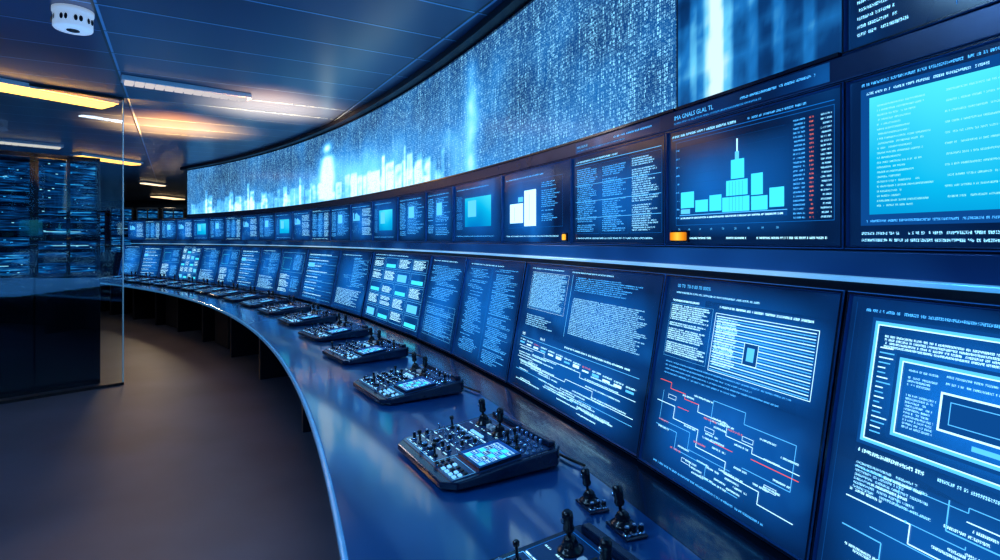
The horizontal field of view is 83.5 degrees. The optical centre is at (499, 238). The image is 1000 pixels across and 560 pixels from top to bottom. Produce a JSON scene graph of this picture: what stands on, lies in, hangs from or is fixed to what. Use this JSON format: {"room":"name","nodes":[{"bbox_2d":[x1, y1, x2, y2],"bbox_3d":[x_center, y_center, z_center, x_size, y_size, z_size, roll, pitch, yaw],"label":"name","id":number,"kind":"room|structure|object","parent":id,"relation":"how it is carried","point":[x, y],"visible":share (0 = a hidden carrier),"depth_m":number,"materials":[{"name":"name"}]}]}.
{"room":"control room","nodes":[
{"label":"control room","id":0,"kind":"room"},
{"bbox_2d":[0,83,123,403],"bbox_3d":[-4.848,0.025,6.080,0.040,3.349,1.296,0,0,44],"label":"glass wall","id":1,"kind":"structure","parent":0,"point":[30,84],"depth_m":6.43,"materials":[{"name":"clear glass"}]},
{"bbox_2d":[100,201,186,208],"bbox_3d":[-7.000,0.025,24.100,26.000,3.350,0.200,0,0,0],"label":"wall","id":2,"kind":"structure","parent":0,"point":[148,204],"depth_m":24.00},
{"bbox_2d":[134,217,186,245],"bbox_3d":[-8.288,0.600,13.751,2.608,2.200,0.165,0,0,33],"label":"wall","id":3,"kind":"structure","parent":0,"point":[185,217],"depth_m":13.54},
{"bbox_2d":[128,220,143,239],"bbox_3d":[-9.234,-0.220,14.248,0.791,0.500,0.052,0,0,31],"label":"wall monitor","id":4,"kind":"object","parent":3,"relation":"attached to","point":[135,228],"visible":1,"depth_m":14.23,"materials":[{"name":"blue glass"}]},
{"bbox_2d":[144,220,160,239],"bbox_3d":[-8.559,-0.220,13.828,0.791,0.500,0.052,0,0,33],"label":"wall monitor","id":5,"kind":"object","parent":3,"relation":"attached to","point":[152,228],"visible":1,"depth_m":13.82,"materials":[{"name":"blue glass"}]},
{"bbox_2d":[161,219,176,239],"bbox_3d":[-7.898,-0.220,13.386,0.791,0.500,0.052,0,0,35],"label":"wall monitor","id":6,"kind":"object","parent":3,"relation":"attached to","point":[168,226],"visible":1,"depth_m":13.36,"materials":[{"name":"blue glass"}]},
{"bbox_2d":[0,310,339,559],"bbox_3d":[-7.000,1.750,10.000,26.000,0.100,28.000,0,0,0],"label":"floor","id":7,"kind":"structure","parent":0,"point":[196,456],"depth_m":4.26,"materials":[{"name":"carpet"}]},
{"bbox_2d":[0,150,33,398],"bbox_3d":[-5.575,0.375,6.171,0.722,2.650,0.600,0,0,44],"label":"rack","id":8,"kind":"object","parent":7,"relation":"on","point":[16,167],"visible":1,"depth_m":6.08,"materials":[{"name":"black metal"}]},
{"bbox_2d":[34,153,99,392],"bbox_3d":[-5.157,0.375,6.609,0.722,2.650,0.600,0,0,44],"label":"rack","id":9,"kind":"object","parent":7,"relation":"on","point":[66,188],"visible":0.89,"depth_m":6.38,"materials":[{"name":"black metal"}]},
{"bbox_2d":[100,207,108,276],"bbox_3d":[-12.060,0.375,16.824,0.600,2.650,0.722,0,0,-17],"label":"rack","id":10,"kind":"object","parent":7,"relation":"on","point":[104,211],"visible":0.23,"depth_m":16.63,"materials":[{"name":"black metal"}]},
{"bbox_2d":[109,207,135,275],"bbox_3d":[-11.400,0.375,17.024,0.600,2.650,0.722,0,0,-17],"label":"rack","id":11,"kind":"object","parent":7,"relation":"on","point":[115,213],"visible":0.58,"depth_m":16.70,"materials":[{"name":"black metal"}]},
{"bbox_2d":[136,207,161,218],"bbox_3d":[-10.740,0.375,17.224,0.600,2.650,0.722,0,0,-17],"label":"rack","id":12,"kind":"object","parent":7,"relation":"on","point":[141,212],"visible":0.14,"depth_m":17.02,"materials":[{"name":"black metal"}]},
{"bbox_2d":[162,208,186,217],"bbox_3d":[-10.080,0.375,17.424,0.600,2.650,0.722,0,0,-17],"label":"rack","id":13,"kind":"object","parent":7,"relation":"on","point":[166,212],"visible":0.21,"depth_m":17.17,"materials":[{"name":"black metal"}]},
{"bbox_2d":[100,279,792,559],"bbox_3d":[-3.278,1.325,6.346,3.501,0.750,20.058,0,0,-35],"label":"desk","id":14,"kind":"object","parent":7,"relation":"on","point":[384,507],"visible":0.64,"depth_m":2.29,"materials":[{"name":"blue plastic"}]},
{"bbox_2d":[100,271,130,279],"bbox_3d":[-9.039,0.851,13.225,0.615,0.196,0.611,0,0,30],"label":"control console","id":15,"kind":"object","parent":14,"relation":"on","point":[110,277],"visible":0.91,"depth_m":13.14,"materials":[{"name":"plastic"}]},
{"bbox_2d":[111,271,144,280],"bbox_3d":[-8.431,0.851,12.822,0.615,0.196,0.611,0,0,31],"label":"control console","id":16,"kind":"object","parent":14,"relation":"on","point":[135,276],"visible":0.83,"depth_m":12.74,"materials":[{"name":"plastic"}]},
{"bbox_2d":[118,245,143,275],"bbox_3d":[-9.332,0.548,14.196,0.951,0.795,0.200,0,0,31],"label":"monitor","id":17,"kind":"object","parent":14,"relation":"on","point":[132,253],"visible":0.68,"depth_m":14.17,"materials":[{"name":"blue glass"}]},
{"bbox_2d":[125,273,159,282],"bbox_3d":[-7.837,0.851,12.399,0.615,0.196,0.611,0,0,33],"label":"control console","id":18,"kind":"object","parent":14,"relation":"on","point":[150,277],"visible":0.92,"depth_m":12.31,"materials":[{"name":"plastic"}]},
{"bbox_2d":[138,245,163,276],"bbox_3d":[-8.518,0.548,13.688,0.951,0.795,0.200,0,0,33],"label":"monitor","id":19,"kind":"object","parent":14,"relation":"on","point":[151,255],"visible":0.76,"depth_m":13.68,"materials":[{"name":"blue glass"}]},
{"bbox_2d":[139,274,176,284],"bbox_3d":[-7.255,0.851,11.959,0.615,0.196,0.611,0,0,35],"label":"control console","id":20,"kind":"object","parent":14,"relation":"on","point":[153,281],"visible":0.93,"depth_m":11.88,"materials":[{"name":"plastic"}]},
{"bbox_2d":[157,245,182,278],"bbox_3d":[-7.726,0.548,13.148,0.951,0.795,0.200,0,0,35],"label":"monitor","id":21,"kind":"object","parent":14,"relation":"on","point":[171,254],"visible":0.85,"depth_m":13.14,"materials":[{"name":"blue glass"}]},
{"bbox_2d":[153,275,188,285],"bbox_3d":[-6.688,0.851,11.500,0.615,0.196,0.611,0,0,37],"label":"control console","id":22,"kind":"object","parent":14,"relation":"on","point":[178,281],"visible":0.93,"depth_m":11.41,"materials":[{"name":"plastic"}]},
{"bbox_2d":[166,277,203,288],"bbox_3d":[-6.136,0.851,11.024,0.615,0.196,0.611,0,0,39],"label":"control console","id":23,"kind":"object","parent":14,"relation":"on","point":[189,283],"visible":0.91,"depth_m":10.93,"materials":[{"name":"plastic"}]},
{"bbox_2d":[177,246,202,280],"bbox_3d":[-6.956,0.548,12.577,0.951,0.795,0.200,0,0,38],"label":"monitor","id":24,"kind":"object","parent":14,"relation":"on","point":[190,256],"visible":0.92,"depth_m":12.57,"materials":[{"name":"blue glass"}]},
{"bbox_2d":[180,278,220,290],"bbox_3d":[-5.569,0.851,10.503,0.615,0.196,0.611,0,0,40],"label":"control console","id":25,"kind":"object","parent":14,"relation":"on","point":[204,285],"visible":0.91,"depth_m":10.41,"materials":[{"name":"plastic"}]},
{"bbox_2d":[196,246,221,282],"bbox_3d":[-6.209,0.548,11.975,0.951,0.795,0.200,0,0,40],"label":"monitor","id":26,"kind":"object","parent":14,"relation":"on","point":[210,255],"visible":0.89,"depth_m":11.96,"materials":[{"name":"blue glass"}]},
{"bbox_2d":[194,281,233,293],"bbox_3d":[-5.020,0.851,9.963,0.615,0.196,0.611,0,0,42],"label":"control console","id":27,"kind":"object","parent":14,"relation":"on","point":[219,288],"visible":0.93,"depth_m":9.87,"materials":[{"name":"plastic"}]},
{"bbox_2d":[215,246,241,285],"bbox_3d":[-5.487,0.548,11.344,0.951,0.795,0.200,0,0,42],"label":"monitor","id":28,"kind":"object","parent":14,"relation":"on","point":[230,255],"visible":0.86,"depth_m":11.34,"materials":[{"name":"blue glass"}]},
{"bbox_2d":[208,283,250,296],"bbox_3d":[-4.490,0.851,9.405,0.615,0.196,0.611,0,0,44],"label":"control console","id":29,"kind":"object","parent":14,"relation":"on","point":[235,291],"visible":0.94,"depth_m":9.32,"materials":[{"name":"plastic"}]},
{"bbox_2d":[223,286,268,301],"bbox_3d":[-3.925,0.851,8.769,0.611,0.196,0.615,0,0,-44],"label":"control console","id":30,"kind":"object","parent":14,"relation":"on","point":[252,295],"visible":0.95,"depth_m":8.67,"materials":[{"name":"plastic"}]},
{"bbox_2d":[235,247,261,289],"bbox_3d":[-4.791,0.548,10.684,0.951,0.795,0.200,0,0,45],"label":"monitor","id":31,"kind":"object","parent":14,"relation":"on","point":[249,259],"visible":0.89,"depth_m":10.67,"materials":[{"name":"blue glass"}]},
{"bbox_2d":[239,290,288,306],"bbox_3d":[-3.359,0.851,8.080,0.611,0.196,0.615,0,0,-41],"label":"control console","id":32,"kind":"object","parent":14,"relation":"on","point":[269,300],"visible":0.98,"depth_m":7.99,"materials":[{"name":"plastic"}]},
{"bbox_2d":[254,247,282,292],"bbox_3d":[-4.122,0.548,9.997,0.200,0.795,0.951,0,0,-43],"label":"monitor","id":33,"kind":"object","parent":14,"relation":"on","point":[270,257],"visible":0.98,"depth_m":9.99,"materials":[{"name":"blue glass"}]},
{"bbox_2d":[257,295,316,314],"bbox_3d":[-2.772,0.851,7.305,0.611,0.196,0.615,0,0,-39],"label":"control console","id":34,"kind":"object","parent":14,"relation":"on","point":[291,307],"visible":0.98,"depth_m":7.21,"materials":[{"name":"plastic"}]},
{"bbox_2d":[274,248,307,298],"bbox_3d":[-3.434,0.548,9.229,0.200,0.795,1.096,0,0,-41],"label":"monitor","id":35,"kind":"object","parent":14,"relation":"on","point":[292,262],"visible":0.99,"depth_m":9.21,"materials":[{"name":"blue glass"}]},
{"bbox_2d":[277,302,344,325],"bbox_3d":[-2.173,0.851,6.438,0.611,0.196,0.615,0,0,-36],"label":"control console","id":36,"kind":"object","parent":14,"relation":"on","point":[319,316],"visible":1,"depth_m":6.33,"materials":[{"name":"plastic"}]},
{"bbox_2d":[299,249,340,306],"bbox_3d":[-2.661,0.548,8.279,0.200,0.795,1.336,0,0,-38],"label":"monitor","id":37,"kind":"object","parent":14,"relation":"on","point":[321,265],"visible":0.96,"depth_m":8.24,"materials":[{"name":"blue glass"}]},
{"bbox_2d":[298,313,376,340],"bbox_3d":[-1.593,0.851,5.514,0.611,0.196,0.615,0,0,-39],"label":"control console","id":38,"kind":"object","parent":14,"relation":"on","point":[347,329],"visible":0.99,"depth_m":5.42,"materials":[{"name":"plastic"}]},
{"bbox_2d":[330,250,372,316],"bbox_3d":[-1.922,0.548,7.268,0.200,0.795,1.151,0,0,-35],"label":"monitor","id":39,"kind":"object","parent":14,"relation":"on","point":[353,270],"visible":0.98,"depth_m":7.22,"materials":[{"name":"blue glass"}]},
{"bbox_2d":[322,327,420,363],"bbox_3d":[-1.058,0.851,4.560,0.611,0.196,0.615,0,0,-36],"label":"control console","id":40,"kind":"object","parent":14,"relation":"on","point":[379,348],"visible":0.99,"depth_m":4.46,"materials":[{"name":"plastic"}]},
{"bbox_2d":[362,251,430,337],"bbox_3d":[-1.136,0.548,6.055,0.200,0.795,1.720,0,0,-31],"label":"monitor","id":41,"kind":"object","parent":14,"relation":"on","point":[396,285],"visible":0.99,"depth_m":5.95,"materials":[{"name":"blue glass"}]},
{"bbox_2d":[353,352,479,404],"bbox_3d":[-0.542,0.851,3.527,0.611,0.196,0.615,0,0,-33],"label":"control console","id":42,"kind":"object","parent":14,"relation":"on","point":[425,380],"visible":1,"depth_m":3.43,"materials":[{"name":"plastic"}]},
{"bbox_2d":[417,255,467,353],"bbox_3d":[-0.507,0.548,4.950,0.200,0.795,0.805,0,0,-28],"label":"monitor","id":43,"kind":"object","parent":14,"relation":"on","point":[442,295],"visible":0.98,"depth_m":4.92,"materials":[{"name":"blue glass"}]},
{"bbox_2d":[451,257,526,382],"bbox_3d":[-0.093,0.548,4.139,0.200,0.795,1.001,0,0,-26],"label":"monitor","id":44,"kind":"object","parent":14,"relation":"on","point":[486,322],"visible":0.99,"depth_m":4.07,"materials":[{"name":"blue glass"}]},
{"bbox_2d":[398,398,584,490],"bbox_3d":[-0.063,0.851,2.432,0.611,0.196,0.615,0,0,-30],"label":"control console","id":45,"kind":"object","parent":14,"relation":"on","point":[483,449],"visible":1,"depth_m":2.33,"materials":[{"name":"plastic"}]},
{"bbox_2d":[454,433,458,443],"bbox_3d":[-0.193,0.872,2.455,0.021,0.043,0.020,-6,3,-30],"label":"toggle switch","id":46,"kind":"object","parent":45,"relation":"attached to","point":[456,441],"depth_m":2.45,"materials":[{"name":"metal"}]},
{"bbox_2d":[502,431,506,441],"bbox_3d":[0.017,0.857,2.438,0.022,0.043,0.020,-6,3,-30],"label":"toggle switch","id":47,"kind":"object","parent":45,"relation":"attached to","point":[504,439],"depth_m":2.44,"materials":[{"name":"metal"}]},
{"bbox_2d":[519,441,523,451],"bbox_3d":[0.088,0.857,2.316,0.021,0.043,0.020,-6,3,-30],"label":"toggle switch","id":48,"kind":"object","parent":45,"relation":"attached to","point":[521,449],"depth_m":2.31,"materials":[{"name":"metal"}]},
{"bbox_2d":[524,443,528,454],"bbox_3d":[0.106,0.857,2.285,0.021,0.043,0.020,-6,3,-30],"label":"toggle switch","id":49,"kind":"object","parent":45,"relation":"attached to","point":[526,452],"depth_m":2.28,"materials":[{"name":"metal"}]},
{"bbox_2d":[527,438,531,449],"bbox_3d":[0.119,0.854,2.334,0.021,0.043,0.020,-6,3,-30],"label":"toggle switch","id":50,"kind":"object","parent":45,"relation":"attached to","point":[529,447],"depth_m":2.33,"materials":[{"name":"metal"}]},
{"bbox_2d":[531,441,535,452],"bbox_3d":[0.137,0.854,2.304,0.022,0.043,0.020,-6,3,-30],"label":"toggle switch","id":51,"kind":"object","parent":45,"relation":"attached to","point":[533,450],"depth_m":2.30,"materials":[{"name":"metal"}]},
{"bbox_2d":[534,436,538,447],"bbox_3d":[0.150,0.850,2.352,0.021,0.043,0.020,-6,3,-30],"label":"toggle switch","id":52,"kind":"object","parent":45,"relation":"attached to","point":[536,445],"depth_m":2.35,"materials":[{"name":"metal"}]},
{"bbox_2d":[538,439,542,449],"bbox_3d":[0.168,0.850,2.322,0.022,0.043,0.020,-6,3,-30],"label":"toggle switch","id":53,"kind":"object","parent":45,"relation":"attached to","point":[540,447],"depth_m":2.32,"materials":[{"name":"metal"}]},
{"bbox_2d":[490,509,639,559],"bbox_3d":[0.200,0.851,1.343,0.611,0.196,0.615,0,0,-27],"label":"control console","id":54,"kind":"object","parent":14,"relation":"on","point":[585,541],"visible":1,"depth_m":1.56,"materials":[{"name":"plastic"}]},
{"bbox_2d":[507,262,665,458],"bbox_3d":[0.405,0.548,3.049,0.200,0.795,1.379,0,0,-23],"label":"monitor","id":55,"kind":"object","parent":14,"relation":"on","point":[583,348],"visible":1,"depth_m":2.87,"materials":[{"name":"blue glass"}]},
{"bbox_2d":[575,467,609,514],"bbox_3d":[0.327,0.886,1.988,0.076,0.126,0.114,0,0,-21],"label":"joystick","id":56,"kind":"object","parent":14,"relation":"on","point":[588,501],"visible":1,"depth_m":1.99,"materials":[{"name":"plastic"}]},
{"bbox_2d":[605,483,647,541],"bbox_3d":[0.411,0.879,1.821,0.084,0.139,0.126,0,0,-20],"label":"joystick","id":57,"kind":"object","parent":14,"relation":"on","point":[621,524],"visible":1,"depth_m":1.82,"materials":[{"name":"plastic"}]},
{"bbox_2d":[637,274,847,559],"bbox_3d":[0.818,0.548,2.014,0.200,0.795,0.834,0,0,-20],"label":"monitor","id":58,"kind":"object","parent":14,"relation":"on","point":[737,413],"visible":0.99,"depth_m":1.90,"materials":[{"name":"blue glass"}]},
{"bbox_2d":[810,291,999,559],"bbox_3d":[1.093,0.548,1.232,0.200,0.795,0.810,0,0,-18],"label":"monitor","id":59,"kind":"object","parent":14,"relation":"on","point":[911,470],"visible":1,"depth_m":1.40,"materials":[{"name":"blue glass"}]},
{"bbox_2d":[0,0,503,200],"bbox_3d":[-7.000,-1.700,10.000,26.000,0.100,28.000,0,0,0],"label":"ceiling","id":60,"kind":"structure","parent":0,"point":[305,65],"depth_m":5.42,"materials":[{"name":"blue metal"}]},
{"bbox_2d":[0,138,63,148],"bbox_3d":[-8.041,-1.612,9.444,0.200,0.074,1.069,0,0,44],"label":"ceiling lamp","id":61,"kind":"object","parent":60,"relation":"attached to","point":[2,141],"visible":1,"depth_m":9.46,"materials":[{"name":"white plastic"}]},
{"bbox_2d":[0,141,60,148],"bbox_3d":[-8.046,-1.587,9.440,0.160,0.025,0.996,0,0,44],"label":"diffuser","id":62,"kind":"object","parent":61,"relation":"attached to","point":[21,143],"depth_m":9.49,"materials":[{"name":"white plastic"}]},
{"bbox_2d":[0,78,118,108],"bbox_3d":[-5.070,-1.612,6.106,0.360,0.074,1.504,0,0,32],"label":"ceiling lamp","id":63,"kind":"object","parent":60,"relation":"attached to","point":[6,85],"visible":1,"depth_m":6.19,"materials":[{"name":"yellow plastic"}]},
{"bbox_2d":[50,3,93,35],"bbox_3d":[-3.082,-1.572,4.039,0.254,0.154,0.255,0,0,-34],"label":"ceiling sensor","id":64,"kind":"object","parent":60,"relation":"attached to","point":[66,18],"visible":1,"depth_m":3.96,"materials":[{"name":"white plastic"}]},
{"bbox_2d":[50,12,93,25],"bbox_3d":[-3.083,-1.565,4.038,0.252,0.042,0.255,0,0,-34],"label":"vent","id":65,"kind":"object","parent":64,"relation":"attached to","point":[79,18],"depth_m":3.95,"materials":[{"name":"white plastic"}]},
{"bbox_2d":[70,153,142,164],"bbox_3d":[-7.946,-1.612,11.372,0.300,0.074,1.311,0,0,17],"label":"ceiling lamp","id":66,"kind":"object","parent":60,"relation":"attached to","point":[102,158],"visible":0.8,"depth_m":11.29,"materials":[{"name":"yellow plastic"}]},
{"bbox_2d":[79,156,140,164],"bbox_3d":[-7.948,-1.587,11.366,0.260,0.025,1.239,0,0,17],"label":"diffuser","id":67,"kind":"object","parent":66,"relation":"attached to","point":[102,158],"depth_m":11.39,"materials":[{"name":"yellow plastic"}]},
{"bbox_2d":[139,181,166,185],"bbox_3d":[-10.132,-1.612,16.366,0.220,0.074,0.875,0,0,7],"label":"ceiling lamp","id":68,"kind":"object","parent":60,"relation":"attached to","point":[140,182],"visible":1,"depth_m":16.19,"materials":[{"name":"white plastic"}]},
{"bbox_2d":[140,183,165,185],"bbox_3d":[-10.133,-1.587,16.359,0.180,0.025,0.802,0,0,7],"label":"diffuser","id":69,"kind":"object","parent":68,"relation":"attached to","point":[154,184],"depth_m":16.37,"materials":[{"name":"white plastic"}]},
{"bbox_2d":[149,195,185,199],"bbox_3d":[-12.889,-1.612,21.768,0.500,0.074,1.537,0,0,1],"label":"ceiling lamp","id":70,"kind":"object","parent":60,"relation":"attached to","point":[154,196],"visible":1,"depth_m":21.47,"materials":[{"name":"white plastic"}]},
{"bbox_2d":[120,74,251,101],"bbox_3d":[-3.350,-1.612,6.043,1.226,0.074,0.170,0,0,-38],"label":"ceiling lamp","id":71,"kind":"object","parent":60,"relation":"attached to","point":[128,80],"visible":1,"depth_m":5.96,"materials":[{"name":"white plastic"}]},
{"bbox_2d":[187,0,999,304],"bbox_3d":[-1.682,0.025,5.715,2.007,3.350,18.310,0,0,-31],"label":"wall","id":72,"kind":"structure","parent":0,"point":[932,293],"depth_m":2.04,"materials":[{"name":"blue metal"}]},
{"bbox_2d":[177,218,192,239],"bbox_3d":[-7.253,-0.220,12.922,0.791,0.500,0.053,0,0,37],"label":"wall monitor","id":73,"kind":"object","parent":72,"relation":"attached to","point":[184,226],"visible":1,"depth_m":12.90,"materials":[{"name":"blue glass"}]},
{"bbox_2d":[193,217,208,239],"bbox_3d":[-6.622,-0.220,12.436,0.791,0.500,0.052,0,0,39],"label":"wall monitor","id":74,"kind":"object","parent":72,"relation":"attached to","point":[200,225],"visible":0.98,"depth_m":12.41,"materials":[{"name":"blue glass"}]},
{"bbox_2d":[209,216,224,239],"bbox_3d":[-6.009,-0.220,11.931,0.791,0.500,0.052,0,0,40],"label":"wall monitor","id":75,"kind":"object","parent":72,"relation":"attached to","point":[216,224],"visible":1,"depth_m":11.91,"materials":[{"name":"blue glass"}]},
{"bbox_2d":[225,215,241,240],"bbox_3d":[-5.412,-0.220,11.405,0.791,0.500,0.052,0,0,42],"label":"wall monitor","id":76,"kind":"object","parent":72,"relation":"attached to","point":[232,223],"visible":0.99,"depth_m":11.40,"materials":[{"name":"blue glass"}]},
{"bbox_2d":[241,214,257,240],"bbox_3d":[-4.833,-0.220,10.859,0.791,0.500,0.052,0,0,44],"label":"wall monitor","id":77,"kind":"object","parent":72,"relation":"attached to","point":[249,223],"visible":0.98,"depth_m":10.87,"materials":[{"name":"blue glass"}]},
{"bbox_2d":[258,213,274,240],"bbox_3d":[-4.273,-0.220,10.295,0.052,0.500,0.791,0,0,-44],"label":"wall monitor","id":78,"kind":"object","parent":72,"relation":"attached to","point":[266,222],"visible":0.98,"depth_m":10.29,"materials":[{"name":"blue glass"}]},
{"bbox_2d":[275,211,291,240],"bbox_3d":[-3.732,-0.220,9.712,0.052,0.500,0.791,0,0,-42],"label":"wall monitor","id":79,"kind":"object","parent":72,"relation":"attached to","point":[283,220],"visible":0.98,"depth_m":9.71,"materials":[{"name":"blue glass"}]},
{"bbox_2d":[292,209,310,240],"bbox_3d":[-3.210,-0.220,9.112,0.052,0.500,0.791,0,0,-40],"label":"wall monitor","id":80,"kind":"object","parent":72,"relation":"attached to","point":[301,219],"visible":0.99,"depth_m":9.12,"materials":[{"name":"blue glass"}]},
{"bbox_2d":[311,207,329,240],"bbox_3d":[-2.708,-0.220,8.495,0.052,0.500,0.791,0,0,-38],"label":"wall monitor","id":81,"kind":"object","parent":72,"relation":"attached to","point":[320,217],"visible":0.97,"depth_m":8.49,"materials":[{"name":"blue glass"}]},
{"bbox_2d":[330,204,349,240],"bbox_3d":[-2.228,-0.220,7.861,0.052,0.500,0.791,0,0,-36],"label":"wall monitor","id":82,"kind":"object","parent":72,"relation":"attached to","point":[339,215],"visible":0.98,"depth_m":7.85,"materials":[{"name":"blue glass"}]},
{"bbox_2d":[180,0,528,169],"bbox_3d":[-1.851,-1.619,5.636,1.908,0.058,18.168,0,0,-31],"label":"trim","id":83,"kind":"structure","parent":72,"relation":"attached to","point":[506,8],"depth_m":5.52,"materials":[{"name":"black plastic"}]},
{"bbox_2d":[350,201,372,240],"bbox_3d":[-1.768,-0.220,7.212,0.052,0.500,0.791,0,0,-34],"label":"wall monitor","id":84,"kind":"object","parent":72,"relation":"attached to","point":[361,214],"visible":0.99,"depth_m":7.21,"materials":[{"name":"blue glass"}]},
{"bbox_2d":[373,197,396,241],"bbox_3d":[-1.330,-0.220,6.548,0.052,0.500,0.791,0,0,-32],"label":"wall monitor","id":85,"kind":"object","parent":72,"relation":"attached to","point":[384,210],"visible":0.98,"depth_m":6.53,"materials":[{"name":"blue glass"}]},
{"bbox_2d":[397,192,424,241],"bbox_3d":[-0.915,-0.220,5.870,0.053,0.500,0.791,0,0,-31],"label":"wall monitor","id":86,"kind":"object","parent":72,"relation":"attached to","point":[410,207],"visible":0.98,"depth_m":5.86,"materials":[{"name":"blue glass"}]},
{"bbox_2d":[187,0,675,214],"bbox_3d":[-2.844,-1.069,7.932,0.956,1.032,13.145,0,0,-37],"label":"wall display","id":87,"kind":"object","parent":72,"relation":"attached to","point":[554,74],"visible":0.99,"depth_m":4.24,"materials":[{"name":"blue glass"}]},
{"bbox_2d":[425,186,452,241],"bbox_3d":[-0.553,-0.220,5.235,0.052,0.500,0.663,0,0,-29],"label":"wall monitor","id":88,"kind":"object","parent":72,"relation":"attached to","point":[438,202],"visible":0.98,"depth_m":5.23,"materials":[{"name":"blue glass"}]},
{"bbox_2d":[453,175,501,242],"bbox_3d":[-0.178,-0.220,4.525,0.052,0.500,0.933,0,0,-27],"label":"wall monitor","id":89,"kind":"object","parent":72,"relation":"attached to","point":[477,205],"visible":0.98,"depth_m":4.48,"materials":[{"name":"blue glass"}]},
{"bbox_2d":[502,158,570,243],"bbox_3d":[0.232,-0.220,3.675,0.052,0.500,0.947,0,0,-25],"label":"wall monitor","id":90,"kind":"object","parent":72,"relation":"attached to","point":[536,201],"visible":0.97,"depth_m":3.61,"materials":[{"name":"blue glass"}]},
{"bbox_2d":[562,233,567,240],"bbox_3d":[0.376,-0.011,3.256,0.020,0.050,0.048,0,0,-24],"label":"lamp","id":91,"kind":"object","parent":90,"relation":"attached to","point":[564,235],"visible":1,"depth_m":3.24,"materials":[{"name":"orange plastic"}]},
{"bbox_2d":[130,240,999,293],"bbox_3d":[-2.686,0.079,6.538,2.338,0.086,20.485,0,0,-34],"label":"trim","id":92,"kind":"structure","parent":72,"relation":"attached to","point":[966,268],"depth_m":1.93,"materials":[{"name":"blue metal"}]},
{"bbox_2d":[187,2,999,217],"bbox_3d":[-1.774,-0.512,5.612,1.801,0.076,18.052,0,0,-31],"label":"trim","id":93,"kind":"structure","parent":72,"relation":"attached to","point":[983,23],"depth_m":1.66,"materials":[{"name":"metal"}]},
{"bbox_2d":[576,118,659,153],"bbox_3d":[0.576,-0.513,2.842,0.001,0.060,0.764,0,0,-22],"label":"caption strip","id":94,"kind":"object","parent":72,"relation":"attached to","point":[652,126],"visible":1,"depth_m":2.79,"materials":[{"name":"blue"}]},
{"bbox_2d":[571,132,665,245],"bbox_3d":[0.589,-0.220,2.857,0.052,0.500,0.830,0,0,-23],"label":"wall monitor","id":95,"kind":"object","parent":72,"relation":"attached to","point":[618,192],"visible":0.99,"depth_m":2.78,"materials":[{"name":"blue glass"}]},
{"bbox_2d":[674,62,829,126],"bbox_3d":[0.883,-0.513,2.062,0.001,0.060,0.794,0,0,-21],"label":"caption strip","id":96,"kind":"object","parent":72,"relation":"attached to","point":[820,74],"visible":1,"depth_m":1.98,"materials":[{"name":"blue glass"}]},
{"bbox_2d":[666,81,844,248],"bbox_3d":[0.897,-0.220,2.073,0.052,0.500,0.844,0,0,-20],"label":"wall monitor","id":97,"kind":"object","parent":72,"relation":"attached to","point":[772,174],"visible":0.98,"depth_m":1.96,"materials":[{"name":"blue glass"}]},
{"bbox_2d":[670,230,689,241],"bbox_3d":[0.751,-0.011,2.346,0.020,0.050,0.112,0,0,-21],"label":"lamp","id":98,"kind":"object","parent":97,"relation":"attached to","point":[677,235],"visible":1,"depth_m":2.33,"materials":[{"name":"orange plastic"}]},
{"bbox_2d":[675,0,841,110],"bbox_3d":[0.908,-1.069,2.058,0.043,1.032,0.766,0,0,-20],"label":"wall display","id":99,"kind":"object","parent":72,"relation":"attached to","point":[725,47],"visible":0.98,"depth_m":2.05,"materials":[{"name":"blue glass"}]},
{"bbox_2d":[842,0,999,55],"bbox_3d":[1.277,-1.069,0.993,0.042,1.032,1.483,0,0,-18],"label":"wall display","id":100,"kind":"object","parent":72,"relation":"attached to","point":[865,23],"visible":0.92,"depth_m":1.56,"materials":[{"name":"blue glass"}]},
{"bbox_2d":[845,35,999,251],"bbox_3d":[1.173,-0.220,1.294,0.052,0.500,0.799,0,0,-18],"label":"wall monitor","id":101,"kind":"object","parent":72,"relation":"attached to","point":[922,136],"visible":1,"depth_m":1.45,"materials":[{"name":"blue glass"}]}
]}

